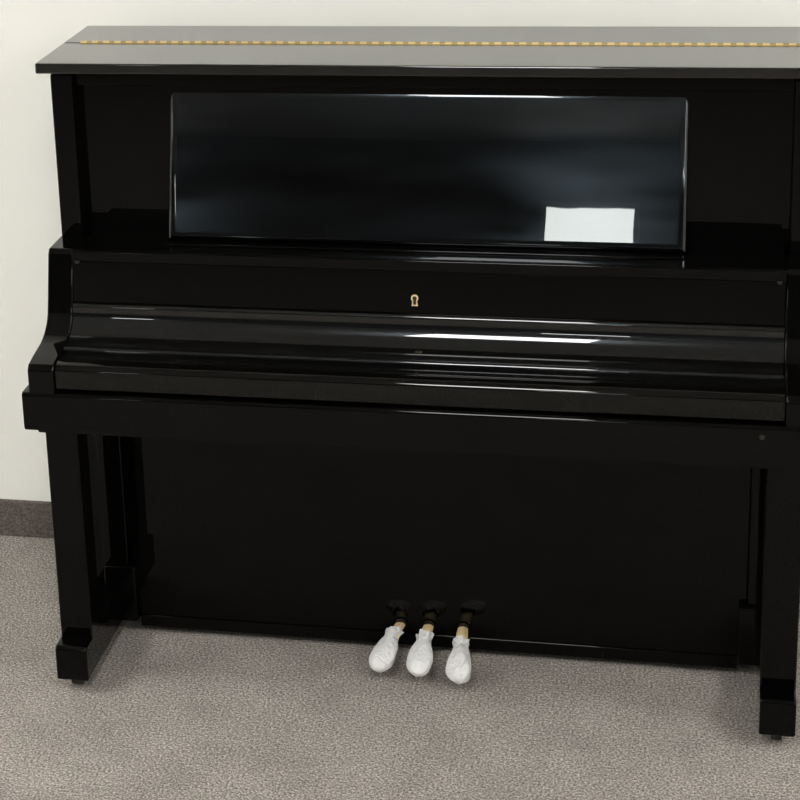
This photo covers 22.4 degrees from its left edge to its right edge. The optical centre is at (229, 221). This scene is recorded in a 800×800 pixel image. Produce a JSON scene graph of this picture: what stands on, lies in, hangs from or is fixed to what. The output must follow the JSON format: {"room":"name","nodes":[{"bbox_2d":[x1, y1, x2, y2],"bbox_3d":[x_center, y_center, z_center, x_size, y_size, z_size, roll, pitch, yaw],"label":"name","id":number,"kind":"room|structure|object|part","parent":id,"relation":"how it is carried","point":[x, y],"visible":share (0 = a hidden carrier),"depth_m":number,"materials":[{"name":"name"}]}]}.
{"room":"music room","nodes":[
{"label":"music room","id":0,"kind":"room"},
{"bbox_2d":[0,535,799,799],"bbox_3d":[-0.271,1.889,1.381,8.200,0.100,7.245,1,18,13],"label":"floor","id":1,"kind":"structure","parent":0,"point":[164,713],"depth_m":3.98,"materials":[{"name":"carpet"}]},
{"bbox_2d":[22,26,799,739],"bbox_3d":[0.403,0.290,4.095,1.552,1.274,0.636,1,18,13],"label":"upright piano","id":2,"kind":"object","parent":1,"relation":"on","point":[462,339],"visible":1,"depth_m":3.97,"materials":[{"name":"black paint"}]},
{"bbox_3d":[-0.345,0.187,4.053,0.054,0.245,0.268,1,18,13],"label":"arm","id":3,"kind":"part","parent":2,"relation":"part of","materials":[{"name":"black paint"}]},
{"bbox_3d":[-0.319,0.633,4.124,0.068,0.470,0.066,1,18,13],"label":"leg","id":4,"kind":"part","parent":2,"relation":"part of","materials":[{"name":"black paint"}]},
{"bbox_3d":[0.385,-0.317,3.954,1.552,0.022,0.191,1,18,13],"label":"lid","id":5,"kind":"part","parent":2,"relation":"part of","materials":[{"name":"black paint"}]},
{"bbox_2d":[71,229,786,281],"bbox_3d":[0.378,0.060,3.963,1.390,0.023,0.178,1,18,13],"label":"shelf","id":6,"kind":"object","parent":2,"relation":"attached to","point":[703,258],"depth_m":3.90,"materials":[{"name":"black paint"}]},
{"bbox_3d":[0.368,0.116,3.927,1.387,0.106,0.082,1,18,13],"label":"fallboard panel","id":7,"kind":"part","parent":2,"relation":"part of","materials":[{"name":"black paint"}]},
{"bbox_3d":[0.427,-0.373,4.126,1.552,0.022,0.171,1,18,13],"label":"lid","id":8,"kind":"part","parent":2,"relation":"part of","materials":[{"name":"black paint"}]},
{"bbox_3d":[0.377,-0.279,3.923,1.408,0.028,0.050,1,18,13],"label":"rail","id":9,"kind":"part","parent":2,"relation":"part of","materials":[{"name":"black paint"}]},
{"bbox_3d":[0.387,-0.118,3.983,1.408,0.322,0.030,1,18,13],"label":"panel","id":10,"kind":"part","parent":2,"relation":"part of","materials":[{"name":"black paint"}]},
{"bbox_3d":[0.428,0.874,4.261,1.258,0.028,0.070,1,18,13],"label":"rail","id":11,"kind":"part","parent":2,"relation":"part of","materials":[{"name":"black paint"}]},
{"bbox_3d":[1.047,0.666,3.804,0.068,0.470,0.066,1,18,13],"label":"leg","id":12,"kind":"part","parent":2,"relation":"part of","materials":[{"name":"black paint"}]},
{"bbox_3d":[1.060,0.221,3.724,0.054,0.245,0.268,1,18,13],"label":"arm","id":13,"kind":"part","parent":2,"relation":"part of","materials":[{"name":"black paint"}]},
{"bbox_2d":[0,0,799,501],"bbox_3d":[0.462,-0.593,4.253,8.200,2.860,0.100,1,18,13],"label":"wall","id":14,"kind":"structure","parent":0,"point":[30,30],"depth_m":4.47,"materials":[{"name":"paint"}]},
{"bbox_2d":[0,499,53,537],"bbox_3d":[0.513,0.742,4.612,8.000,0.094,0.012,1,18,13],"label":"baseboard","id":15,"kind":"structure","parent":14,"relation":"attached to","point":[27,518],"depth_m":4.84,"materials":[{"name":"carpet"}]}
]}

